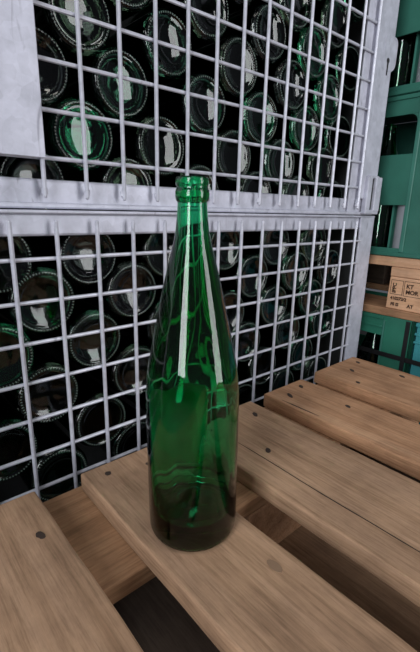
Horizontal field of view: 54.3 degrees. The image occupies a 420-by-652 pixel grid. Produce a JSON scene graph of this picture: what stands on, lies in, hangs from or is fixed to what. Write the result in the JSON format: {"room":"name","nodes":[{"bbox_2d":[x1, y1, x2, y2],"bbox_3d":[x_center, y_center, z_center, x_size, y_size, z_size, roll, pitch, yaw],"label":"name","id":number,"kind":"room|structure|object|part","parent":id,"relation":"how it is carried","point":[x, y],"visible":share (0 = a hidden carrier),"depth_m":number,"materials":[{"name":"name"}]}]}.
{"room":"bottle storage warehouse","nodes":[
{"label":"bottle storage warehouse","id":0,"kind":"room"},
{"bbox_3d":[0.355,1.101,0.070,8.000,0.100,6.200,-12,21,-40],"label":"floor","id":1,"kind":"structure","parent":0,"visible":0},
{"bbox_2d":[0,209,374,504],"bbox_3d":[-0.373,0.248,0.972,1.240,1.016,0.838,-12,21,-40],"label":"wire crate","id":2,"kind":"object","parent":1,"relation":"on","point":[350,236],"visible":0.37,"depth_m":0.65,"materials":[{"name":"metal"}]},
{"bbox_2d":[0,236,33,294],"bbox_3d":[-0.337,-0.107,0.569,0.084,0.090,0.306,-12,20,-39],"label":"wine bottle","id":3,"kind":"object","parent":2,"relation":"in","point":[22,248],"visible":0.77,"depth_m":0.47,"materials":[{"name":"green glass"}]},
{"bbox_2d":[0,315,34,388],"bbox_3d":[-0.347,0.007,0.595,0.084,0.087,0.305,-12,21,-39],"label":"wine bottle","id":4,"kind":"object","parent":2,"relation":"in","point":[11,374],"visible":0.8,"depth_m":0.50,"materials":[{"name":"green glass"}]},
{"bbox_2d":[0,393,38,481],"bbox_3d":[-0.359,0.130,0.633,0.084,0.091,0.306,-12,20,-39],"label":"wine bottle","id":5,"kind":"object","parent":2,"relation":"in","point":[15,442],"visible":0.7,"depth_m":0.54,"materials":[{"name":"green glass"}]},
{"bbox_2d":[0,263,74,333],"bbox_3d":[-0.304,-0.064,0.614,0.084,0.090,0.306,-12,22,-40],"label":"wine bottle","id":6,"kind":"object","parent":2,"relation":"in","point":[42,282],"visible":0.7,"depth_m":0.51,"materials":[{"name":"green glass"}]},
{"bbox_2d":[1,345,78,423],"bbox_3d":[-0.308,0.059,0.649,0.084,0.091,0.306,-12,20,-39],"label":"wine bottle","id":7,"kind":"object","parent":2,"relation":"in","point":[47,397],"visible":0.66,"depth_m":0.54,"materials":[{"name":"green glass"}]},
{"bbox_2d":[19,421,87,501],"bbox_3d":[-0.307,0.177,0.685,0.084,0.089,0.305,-12,20,-39],"label":"wine bottle","id":8,"kind":"object","parent":2,"relation":"in","point":[57,464],"visible":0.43,"depth_m":0.58,"materials":[{"name":"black glass"}]},
{"bbox_2d":[25,235,115,285],"bbox_3d":[-0.257,-0.125,0.648,0.083,0.092,0.306,-12,20,-39],"label":"wine bottle","id":9,"kind":"object","parent":2,"relation":"in","point":[83,272],"visible":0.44,"depth_m":0.55,"materials":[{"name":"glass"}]},
{"bbox_2d":[36,299,120,367],"bbox_3d":[-0.258,-0.015,0.681,0.084,0.091,0.306,-12,22,-40],"label":"wine bottle","id":10,"kind":"object","parent":2,"relation":"in","point":[84,351],"visible":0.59,"depth_m":0.57,"materials":[{"name":"green glass"}]},
{"bbox_2d":[58,365,125,446],"bbox_3d":[-0.256,0.107,0.711,0.084,0.089,0.305,-12,20,-39],"label":"wine bottle","id":11,"kind":"object","parent":2,"relation":"in","point":[87,420],"visible":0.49,"depth_m":0.60,"materials":[{"name":"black glass"}]},
{"bbox_2d":[71,258,155,317],"bbox_3d":[-0.207,-0.083,0.697,0.083,0.086,0.305,-12,20,-39],"label":"wine bottle","id":12,"kind":"object","parent":2,"relation":"in","point":[120,278],"visible":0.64,"depth_m":0.59,"materials":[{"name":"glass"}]},
{"bbox_2d":[80,334,150,396],"bbox_3d":[-0.208,0.037,0.737,0.084,0.091,0.306,-12,19,-39],"label":"wine bottle","id":13,"kind":"object","parent":2,"relation":"in","point":[121,376],"visible":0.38,"depth_m":0.62,"materials":[{"name":"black glass"}]},
{"bbox_2d":[99,400,146,459],"bbox_3d":[-0.215,0.155,0.764,0.084,0.089,0.305,-12,21,-39],"label":"wine bottle","id":14,"kind":"object","parent":2,"relation":"in","point":[126,440],"visible":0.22,"depth_m":0.65,"materials":[{"name":"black glass"}]},
{"bbox_2d":[96,292,160,344],"bbox_3d":[-0.160,-0.036,0.753,0.084,0.093,0.306,-12,22,-39],"label":"wine bottle","id":15,"kind":"object","parent":2,"relation":"in","point":[145,332],"visible":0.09,"depth_m":0.63,"materials":[{"name":"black glass"}]},
{"bbox_2d":[122,391,145,411],"bbox_3d":[-0.166,0.087,0.793,0.083,0.092,0.306,-13,22,-40],"label":"wine bottle","id":16,"kind":"object","parent":2,"relation":"in","point":[142,397],"visible":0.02,"depth_m":0.68,"materials":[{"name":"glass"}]},
{"bbox_2d":[125,332,151,347],"bbox_3d":[-0.116,0.015,0.812,0.084,0.090,0.305,-12,21,-39],"label":"wine bottle","id":17,"kind":"object","parent":2,"relation":"in","point":[127,334],"visible":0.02,"depth_m":0.77,"materials":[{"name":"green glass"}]},
{"bbox_2d":[110,233,174,277],"bbox_3d":[-0.164,-0.146,0.721,0.084,0.085,0.304,-13,21,-40],"label":"wine bottle","id":18,"kind":"object","parent":2,"relation":"in","point":[143,242],"visible":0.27,"depth_m":0.61,"materials":[{"name":"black glass"}]},
{"bbox_2d":[154,277,162,293],"bbox_3d":[-0.113,-0.103,0.787,0.083,0.087,0.305,-12,20,-39],"label":"wine bottle","id":19,"kind":"object","parent":2,"relation":"in","point":[159,281],"visible":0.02,"depth_m":0.70,"materials":[{"name":"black glass"}]},
{"bbox_3d":[-0.099,-0.139,0.550,1.240,0.029,0.026,-12,21,-40],"label":"rail","id":20,"kind":"part","parent":2,"relation":"part of","materials":[{"name":"metal"}]},
{"bbox_2d":[0,0,399,214],"bbox_3d":[-0.361,-0.671,0.716,1.252,0.918,0.842,-12,20,-38],"label":"wire crate","id":21,"kind":"object","parent":2,"relation":"on","point":[373,37],"visible":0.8,"depth_m":0.58,"materials":[{"name":"metal"}]},
{"bbox_3d":[-0.294,-0.303,0.317,0.302,0.296,0.002,-12,20,-38],"label":"sheet plate","id":22,"kind":"part","parent":21,"relation":"part of","materials":[{"name":"metal"}]},
{"bbox_2d":[0,151,64,209],"bbox_3d":[-0.311,-0.205,0.595,0.083,0.084,0.304,-13,21,-40],"label":"wine bottle","id":23,"kind":"object","parent":21,"relation":"in","point":[9,166],"visible":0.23,"depth_m":0.49,"materials":[{"name":"clear glass"}]},
{"bbox_2d":[35,25,68,106],"bbox_3d":[-0.296,-0.330,0.575,0.083,0.091,0.306,-12,20,-39],"label":"wine bottle","id":24,"kind":"object","parent":21,"relation":"in","point":[54,78],"visible":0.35,"depth_m":0.48,"materials":[{"name":"clear glass"}]},
{"bbox_2d":[34,0,110,69],"bbox_3d":[-0.250,-0.403,0.592,0.084,0.085,0.304,-12,21,-39],"label":"wine bottle","id":25,"kind":"object","parent":21,"relation":"in","point":[61,27],"visible":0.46,"depth_m":0.49,"materials":[{"name":"green glass"}]},
{"bbox_2d":[42,98,112,174],"bbox_3d":[-0.253,-0.271,0.619,0.084,0.085,0.304,-12,20,-39],"label":"wine bottle","id":26,"kind":"object","parent":21,"relation":"in","point":[62,133],"visible":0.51,"depth_m":0.51,"materials":[{"name":"green glass"}]},
{"bbox_2d":[48,47,147,124],"bbox_3d":[-0.214,-0.349,0.641,0.084,0.085,0.304,-13,21,-40],"label":"wine bottle","id":27,"kind":"object","parent":21,"relation":"in","point":[102,91],"visible":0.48,"depth_m":0.54,"materials":[{"name":"green glass"}]},
{"bbox_2d":[64,156,152,211],"bbox_3d":[-0.210,-0.226,0.682,0.084,0.090,0.306,-12,20,-39],"label":"wine bottle","id":28,"kind":"object","parent":21,"relation":"in","point":[104,174],"visible":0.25,"depth_m":0.57,"materials":[{"name":"green glass"}]},
{"bbox_2d":[105,0,149,25],"bbox_3d":[-0.202,-0.469,0.606,0.084,0.088,0.305,-13,22,-41],"label":"wine bottle","id":29,"kind":"object","parent":21,"relation":"in","point":[129,8],"visible":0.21,"depth_m":0.52,"materials":[{"name":"green glass"}]},
{"bbox_2d":[99,8,191,88],"bbox_3d":[-0.155,-0.420,0.670,0.084,0.086,0.305,-13,21,-40],"label":"wine bottle","id":30,"kind":"object","parent":21,"relation":"in","point":[171,29],"visible":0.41,"depth_m":0.56,"materials":[{"name":"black glass"}]},
{"bbox_2d":[109,114,183,178],"bbox_3d":[-0.168,-0.287,0.689,0.084,0.092,0.306,-13,20,-41],"label":"wine bottle","id":31,"kind":"object","parent":21,"relation":"in","point":[139,142],"visible":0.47,"depth_m":0.58,"materials":[{"name":"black glass"}]},
{"bbox_2d":[110,73,225,139],"bbox_3d":[-0.103,-0.364,0.719,0.084,0.086,0.304,-12,21,-39],"label":"wine bottle","id":32,"kind":"object","parent":21,"relation":"in","point":[172,105],"visible":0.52,"depth_m":0.61,"materials":[{"name":"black glass"}]},
{"bbox_2d":[124,0,228,50],"bbox_3d":[-0.100,-0.486,0.689,0.084,0.093,0.306,-12,20,-40],"label":"wine bottle","id":33,"kind":"object","parent":21,"relation":"in","point":[202,29],"visible":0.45,"depth_m":0.59,"materials":[{"name":"green glass"}]},
{"bbox_2d":[145,163,217,212],"bbox_3d":[-0.115,-0.245,0.747,0.084,0.091,0.306,-13,22,-40],"label":"wine bottle","id":34,"kind":"object","parent":21,"relation":"in","point":[168,181],"visible":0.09,"depth_m":0.63,"materials":[{"name":"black glass"}]},
{"bbox_3d":[-0.121,-0.169,0.537,1.240,0.033,0.026,-12,20,-38],"label":"rail","id":35,"kind":"part","parent":21,"relation":"part of","materials":[{"name":"metal"}]},
{"bbox_2d":[150,0,252,12],"bbox_3d":[-0.053,-0.556,0.707,0.084,0.090,0.306,-13,22,-41],"label":"wine bottle","id":36,"kind":"object","parent":21,"relation":"in","point":[233,5],"visible":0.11,"depth_m":0.62,"materials":[{"name":"green glass"}]},
{"bbox_2d":[148,35,256,100],"bbox_3d":[-0.052,-0.437,0.743,0.084,0.093,0.306,-12,22,-40],"label":"wine bottle","id":37,"kind":"object","parent":21,"relation":"in","point":[230,48],"visible":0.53,"depth_m":0.64,"materials":[{"name":"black glass"}]},
{"bbox_2d":[182,128,250,183],"bbox_3d":[-0.060,-0.309,0.776,0.084,0.089,0.305,-12,20,-40],"label":"wine bottle","id":38,"kind":"object","parent":21,"relation":"in","point":[200,149],"visible":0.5,"depth_m":0.67,"materials":[{"name":"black glass"}]},
{"bbox_2d":[211,170,270,213],"bbox_3d":[-0.015,-0.263,0.829,0.084,0.089,0.305,-12,20,-39],"label":"wine bottle","id":39,"kind":"object","parent":21,"relation":"in","point":[246,185],"visible":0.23,"depth_m":0.71,"materials":[{"name":"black glass"}]},
{"bbox_2d":[217,90,276,146],"bbox_3d":[-0.010,-0.382,0.794,0.084,0.092,0.306,-12,22,-39],"label":"wine bottle","id":40,"kind":"object","parent":21,"relation":"in","point":[252,121],"visible":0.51,"depth_m":0.68,"materials":[{"name":"green glass"}]},
{"bbox_2d":[213,3,285,67],"bbox_3d":[-0.001,-0.507,0.770,0.083,0.084,0.304,-12,21,-40],"label":"wine bottle","id":41,"kind":"object","parent":21,"relation":"in","point":[257,16],"visible":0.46,"depth_m":0.66,"materials":[{"name":"clear glass"}]},
{"bbox_2d":[229,0,311,35],"bbox_3d":[0.045,-0.571,0.785,0.084,0.087,0.305,-12,21,-40],"label":"wine bottle","id":42,"kind":"object","parent":21,"relation":"in","point":[302,7],"visible":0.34,"depth_m":0.69,"materials":[{"name":"green glass"}]},
{"bbox_2d":[249,138,294,187],"bbox_3d":[0.028,-0.326,0.844,0.084,0.088,0.305,-13,20,-40],"label":"wine bottle","id":43,"kind":"object","parent":21,"relation":"in","point":[272,158],"visible":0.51,"depth_m":0.73,"materials":[{"name":"green glass"}]},
{"bbox_2d":[251,58,305,113],"bbox_3d":[0.046,-0.455,0.824,0.083,0.086,0.305,-12,21,-40],"label":"wine bottle","id":44,"kind":"object","parent":21,"relation":"in","point":[275,90],"visible":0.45,"depth_m":0.72,"materials":[{"name":"clear glass"}]},
{"bbox_2d":[264,174,308,213],"bbox_3d":[0.067,-0.281,0.895,0.084,0.088,0.305,-13,22,-41],"label":"wine bottle","id":45,"kind":"object","parent":21,"relation":"in","point":[289,188],"visible":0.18,"depth_m":0.78,"materials":[{"name":"green glass"}]},
{"bbox_2d":[272,105,318,154],"bbox_3d":[0.084,-0.401,0.875,0.084,0.093,0.306,-12,19,-39],"label":"wine bottle","id":46,"kind":"object","parent":21,"relation":"in","point":[293,128],"visible":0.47,"depth_m":0.76,"materials":[{"name":"green glass"}]},
{"bbox_2d":[276,26,326,81],"bbox_3d":[0.086,-0.517,0.834,0.084,0.087,0.305,-13,21,-41],"label":"wine bottle","id":47,"kind":"object","parent":21,"relation":"in","point":[300,40],"visible":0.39,"depth_m":0.72,"materials":[{"name":"green glass"}]},
{"bbox_2d":[293,146,332,190],"bbox_3d":[0.127,-0.348,0.927,0.084,0.086,0.304,-12,21,-39],"label":"wine bottle","id":48,"kind":"object","parent":21,"relation":"in","point":[309,163],"visible":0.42,"depth_m":0.81,"materials":[{"name":"green glass"}]},
{"bbox_2d":[302,73,339,123],"bbox_3d":[0.132,-0.467,0.889,0.084,0.090,0.306,-12,20,-39],"label":"wine bottle","id":49,"kind":"object","parent":21,"relation":"in","point":[314,101],"visible":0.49,"depth_m":0.78,"materials":[{"name":"green glass"}]},
{"bbox_2d":[306,180,341,214],"bbox_3d":[0.156,-0.298,0.970,0.084,0.090,0.305,-13,20,-41],"label":"wine bottle","id":50,"kind":"object","parent":21,"relation":"in","point":[325,192],"visible":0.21,"depth_m":0.86,"materials":[{"name":"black glass"}]},
{"bbox_2d":[305,0,346,51],"bbox_3d":[0.134,-0.592,0.861,0.084,0.091,0.306,-13,22,-40],"label":"wine bottle","id":51,"kind":"object","parent":21,"relation":"in","point":[322,8],"visible":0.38,"depth_m":0.75,"materials":[{"name":"green glass"}]},
{"bbox_2d":[314,115,350,157],"bbox_3d":[0.166,-0.414,0.934,0.084,0.085,0.304,-12,20,-39],"label":"wine bottle","id":52,"kind":"object","parent":21,"relation":"in","point":[328,136],"visible":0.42,"depth_m":0.82,"materials":[{"name":"green glass"}]},
{"bbox_2d":[323,45,360,94],"bbox_3d":[0.178,-0.539,0.915,0.084,0.092,0.306,-12,20,-40],"label":"wine bottle","id":53,"kind":"object","parent":21,"relation":"in","point":[335,57],"visible":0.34,"depth_m":0.81,"materials":[{"name":"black glass"}]},
{"bbox_2d":[342,0,368,24],"bbox_3d":[0.182,-0.659,0.882,0.084,0.092,0.306,-12,20,-40],"label":"wine bottle","id":54,"kind":"object","parent":21,"relation":"in","point":[359,5],"visible":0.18,"depth_m":0.79,"materials":[{"name":"green glass"}]},
{"bbox_3d":[0.321,-0.681,0.781,0.096,0.901,0.042,-12,20,-38],"label":"corner post","id":55,"kind":"part","parent":21,"relation":"part of","materials":[{"name":"metal"}]},
{"bbox_2d":[210,232,239,270],"bbox_3d":[-0.072,-0.167,0.802,0.084,0.084,0.304,-12,21,-40],"label":"wine bottle","id":56,"kind":"object","parent":2,"relation":"in","point":[228,258],"visible":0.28,"depth_m":0.70,"materials":[{"name":"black glass"}]},
{"bbox_2d":[222,288,243,332],"bbox_3d":[-0.065,-0.054,0.840,0.084,0.092,0.306,-12,20,-40],"label":"wine bottle","id":57,"kind":"object","parent":2,"relation":"in","point":[230,296],"visible":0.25,"depth_m":0.74,"materials":[{"name":"green glass"}]},
{"bbox_2d":[219,252,267,298],"bbox_3d":[-0.018,-0.125,0.861,0.084,0.089,0.305,-12,21,-39],"label":"wine bottle","id":58,"kind":"object","parent":2,"relation":"in","point":[250,261],"visible":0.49,"depth_m":0.75,"materials":[{"name":"green glass"}]},
{"bbox_2d":[232,318,259,362],"bbox_3d":[-0.030,-0.003,0.884,0.084,0.085,0.304,-12,21,-39],"label":"wine bottle","id":59,"kind":"object","parent":2,"relation":"in","point":[246,342],"visible":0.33,"depth_m":0.78,"materials":[{"name":"green glass"}]},
{"bbox_2d":[238,378,255,404],"bbox_3d":[-0.034,0.121,0.927,0.084,0.091,0.306,-12,20,-40],"label":"wine bottle","id":60,"kind":"object","parent":2,"relation":"in","point":[245,389],"visible":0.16,"depth_m":0.82,"materials":[{"name":"green glass"}]},
{"bbox_2d":[237,343,275,384],"bbox_3d":[0.009,0.049,0.935,0.084,0.089,0.305,-12,20,-39],"label":"wine bottle","id":61,"kind":"object","parent":2,"relation":"in","point":[263,364],"visible":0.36,"depth_m":0.82,"materials":[{"name":"green glass"}]},
{"bbox_2d":[241,282,286,324],"bbox_3d":[0.030,-0.076,0.920,0.084,0.089,0.305,-12,21,-39],"label":"wine bottle","id":62,"kind":"object","parent":2,"relation":"in","point":[267,309],"visible":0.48,"depth_m":0.81,"materials":[{"name":"green glass"}]},
{"bbox_2d":[239,231,288,265],"bbox_3d":[0.025,-0.187,0.879,0.084,0.084,0.304,-12,21,-40],"label":"wine bottle","id":63,"kind":"object","parent":2,"relation":"in","point":[270,254],"visible":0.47,"depth_m":0.77,"materials":[{"name":"green glass"}]},
{"bbox_2d":[245,310,298,349],"bbox_3d":[0.063,-0.022,0.964,0.084,0.090,0.306,-12,20,-40],"label":"wine bottle","id":64,"kind":"object","parent":2,"relation":"in","point":[282,330],"visible":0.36,"depth_m":0.86,"materials":[{"name":"green glass"}]},
{"bbox_2d":[255,364,293,398],"bbox_3d":[0.059,0.099,1.000,0.084,0.089,0.305,-12,20,-40],"label":"wine bottle","id":65,"kind":"object","parent":2,"relation":"in","point":[279,377],"visible":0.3,"depth_m":0.89,"materials":[{"name":"green glass"}]},
{"bbox_2d":[266,249,307,290],"bbox_3d":[0.077,-0.145,0.937,0.084,0.090,0.306,-12,22,-39],"label":"wine bottle","id":66,"kind":"object","parent":2,"relation":"in","point":[288,263],"visible":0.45,"depth_m":0.83,"materials":[{"name":"green glass"}]},
{"bbox_2d":[267,333,311,370],"bbox_3d":[0.105,0.028,1.020,0.084,0.090,0.306,-12,22,-40],"label":"wine bottle","id":67,"kind":"object","parent":2,"relation":"in","point":[296,352],"visible":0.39,"depth_m":0.91,"materials":[{"name":"green glass"}]},
{"bbox_2d":[285,277,321,314],"bbox_3d":[0.125,-0.095,1.005,0.084,0.092,0.306,-12,20,-39],"label":"wine bottle","id":68,"kind":"object","parent":2,"relation":"in","point":[300,305],"visible":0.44,"depth_m":0.90,"materials":[{"name":"green glass"}]},
{"bbox_2d":[288,230,325,262],"bbox_3d":[0.120,-0.206,0.958,0.084,0.085,0.304,-12,21,-39],"label":"wine bottle","id":69,"kind":"object","parent":2,"relation":"in","point":[306,236],"visible":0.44,"depth_m":0.85,"materials":[{"name":"green glass"}]},
{"bbox_2d":[291,353,325,383],"bbox_3d":[0.156,0.078,1.085,0.084,0.086,0.304,-12,20,-39],"label":"wine bottle","id":70,"kind":"object","parent":2,"relation":"in","point":[308,371],"visible":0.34,"depth_m":0.97,"materials":[{"name":"green glass"}]},
{"bbox_2d":[295,303,331,338],"bbox_3d":[0.159,-0.042,1.045,0.084,0.091,0.306,-12,20,-40],"label":"wine bottle","id":71,"kind":"object","parent":2,"relation":"in","point":[313,321],"visible":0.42,"depth_m":0.94,"materials":[{"name":"green glass"}]},
{"bbox_2d":[307,247,338,284],"bbox_3d":[0.167,-0.166,1.020,0.083,0.091,0.306,-13,22,-40],"label":"wine bottle","id":72,"kind":"object","parent":2,"relation":"in","point":[333,258],"visible":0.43,"depth_m":0.91,"materials":[{"name":"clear glass"}]},
{"bbox_3d":[0.329,0.200,1.058,0.058,0.933,0.044,-12,21,-40],"label":"corner post","id":73,"kind":"part","parent":2,"relation":"part of","materials":[{"name":"metal"}]},
{"bbox_3d":[0.381,0.892,0.357,0.813,0.145,1.211,-12,21,-40],"label":"wooden pallet","id":74,"kind":"object","parent":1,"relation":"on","visible":0},
{"bbox_3d":[0.385,0.752,0.318,0.813,0.145,1.211,-12,21,-40],"label":"wooden pallet","id":75,"kind":"object","parent":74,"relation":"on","visible":0},
{"bbox_3d":[0.388,0.613,0.278,0.813,0.145,1.211,-12,21,-40],"label":"wooden pallet","id":76,"kind":"object","parent":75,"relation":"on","visible":0},
{"bbox_2d":[113,448,419,651],"bbox_3d":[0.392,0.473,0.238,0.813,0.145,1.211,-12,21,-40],"label":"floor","id":77,"kind":"structure","parent":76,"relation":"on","point":[157,621],"depth_m":0.45,"materials":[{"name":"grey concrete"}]},
{"bbox_2d":[0,357,419,651],"bbox_3d":[0.395,0.334,0.199,0.813,0.145,1.211,-12,21,-40],"label":"wooden pallet","id":78,"kind":"object","parent":77,"relation":"on","point":[321,552],"visible":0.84,"depth_m":0.40,"materials":[{"name":"brown wood"}]},
{"bbox_2d":[146,176,238,551],"bbox_3d":[-0.014,0.038,0.357,0.084,0.318,0.084,1,16,-2],"label":"glass bottle","id":79,"kind":"object","parent":78,"relation":"on","point":[192,384],"visible":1,"depth_m":0.33,"materials":[{"name":"green glass"}]},
{"bbox_3d":[0.657,0.553,1.572,0.813,0.148,1.208,-12,21,-40],"label":"wooden pallet","id":80,"kind":"object","parent":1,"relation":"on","visible":0},
{"bbox_3d":[0.463,0.370,1.354,0.304,0.309,0.396,-12,21,-40],"label":"plastic crate","id":81,"kind":"object","parent":80,"relation":"on","visible":0},
{"bbox_2d":[356,290,416,373],"bbox_3d":[0.470,0.071,1.269,0.304,0.310,0.396,-12,21,-40],"label":"plastic crate","id":82,"kind":"object","parent":81,"relation":"on","point":[391,330],"visible":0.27,"depth_m":1.04,"materials":[{"name":"green plastic"}]},
{"bbox_2d":[357,332,380,363],"bbox_3d":[0.450,0.104,1.142,0.079,0.302,0.079,-12,21,-40],"label":"bottle","id":83,"kind":"object","parent":82,"relation":"in","point":[371,340],"visible":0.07,"depth_m":1.10,"materials":[{"name":"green glass"}]},
{"bbox_2d":[358,345,419,366],"bbox_3d":[0.476,0.018,1.250,0.312,0.012,1.215,-12,21,-40],"label":"strap","id":84,"kind":"object","parent":82,"relation":"attached to","point":[377,352],"visible":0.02,"depth_m":1.05,"materials":[{"name":"black plastic"}]},
{"bbox_2d":[362,254,419,322],"bbox_3d":[0.588,-0.218,1.457,0.814,0.148,0.806,-12,21,-40],"label":"wooden pallet","id":85,"kind":"object","parent":82,"relation":"on","point":[399,276],"visible":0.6,"depth_m":1.01,"materials":[{"name":"brown wood"}]},
{"bbox_2d":[361,92,419,258],"bbox_3d":[0.535,-0.376,1.077,0.304,0.359,0.402,-12,21,-40],"label":"plastic crate","id":86,"kind":"object","parent":85,"relation":"on","point":[400,173],"visible":0.43,"depth_m":0.96,"materials":[{"name":"green plastic"}]},
{"bbox_2d":[364,124,397,246],"bbox_3d":[0.440,-0.345,1.040,0.079,0.302,0.079,-12,21,-40],"label":"bottle","id":87,"kind":"object","parent":86,"relation":"in","point":[382,220],"visible":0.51,"depth_m":1.02,"materials":[{"name":"green glass"}]},
{"bbox_2d":[392,205,404,247],"bbox_3d":[0.496,-0.326,0.978,0.079,0.302,0.079,-12,21,-40],"label":"bottle","id":88,"kind":"object","parent":86,"relation":"in","point":[400,208],"visible":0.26,"depth_m":0.99,"materials":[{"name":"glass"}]},
{"bbox_2d":[384,0,419,125],"bbox_3d":[0.543,-0.722,0.979,0.304,0.359,0.402,-12,21,-40],"label":"plastic crate","id":89,"kind":"object","parent":86,"relation":"on","point":[408,21],"visible":0.09,"depth_m":0.91,"materials":[{"name":"green plastic"}]},
{"bbox_2d":[389,32,416,87],"bbox_3d":[0.448,-0.691,0.941,0.079,0.302,0.079,-12,21,-40],"label":"bottle","id":90,"kind":"object","parent":89,"relation":"in","point":[401,74],"visible":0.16,"depth_m":0.93,"materials":[{"name":"green glass"}]},
{"bbox_2d":[415,52,419,82],"bbox_3d":[0.505,-0.672,0.879,0.079,0.302,0.079,-12,21,-40],"label":"bottle","id":91,"kind":"object","parent":89,"relation":"in","point":[418,66],"visible":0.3,"depth_m":0.91,"materials":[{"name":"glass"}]},
{"bbox_3d":[0.481,-0.088,0.984,0.001,0.036,0.096,-12,21,-40],"label":"stamp frame","id":92,"kind":"part","parent":85,"relation":"part of","materials":[{"name":"brown wood"}]},
{"bbox_2d":[399,321,410,371],"bbox_3d":[0.477,0.137,1.033,0.002,0.306,0.010,-12,21,-40],"label":"strap","id":93,"kind":"object","parent":82,"relation":"attached to","point":[407,327],"visible":0.44,"depth_m":1.01,"materials":[{"name":"plastic"}]},
{"bbox_3d":[0.730,0.459,1.061,0.304,0.309,0.400,-12,21,-40],"label":"plastic crate","id":94,"kind":"object","parent":80,"relation":"on","visible":0},
{"bbox_2d":[409,322,419,423],"bbox_3d":[0.737,0.160,0.976,0.304,0.310,0.400,-12,21,-40],"label":"plastic crate","id":95,"kind":"object","parent":94,"relation":"on","point":[413,370],"visible":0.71,"depth_m":1.00,"materials":[{"name":"teal plastic"}]}
]}

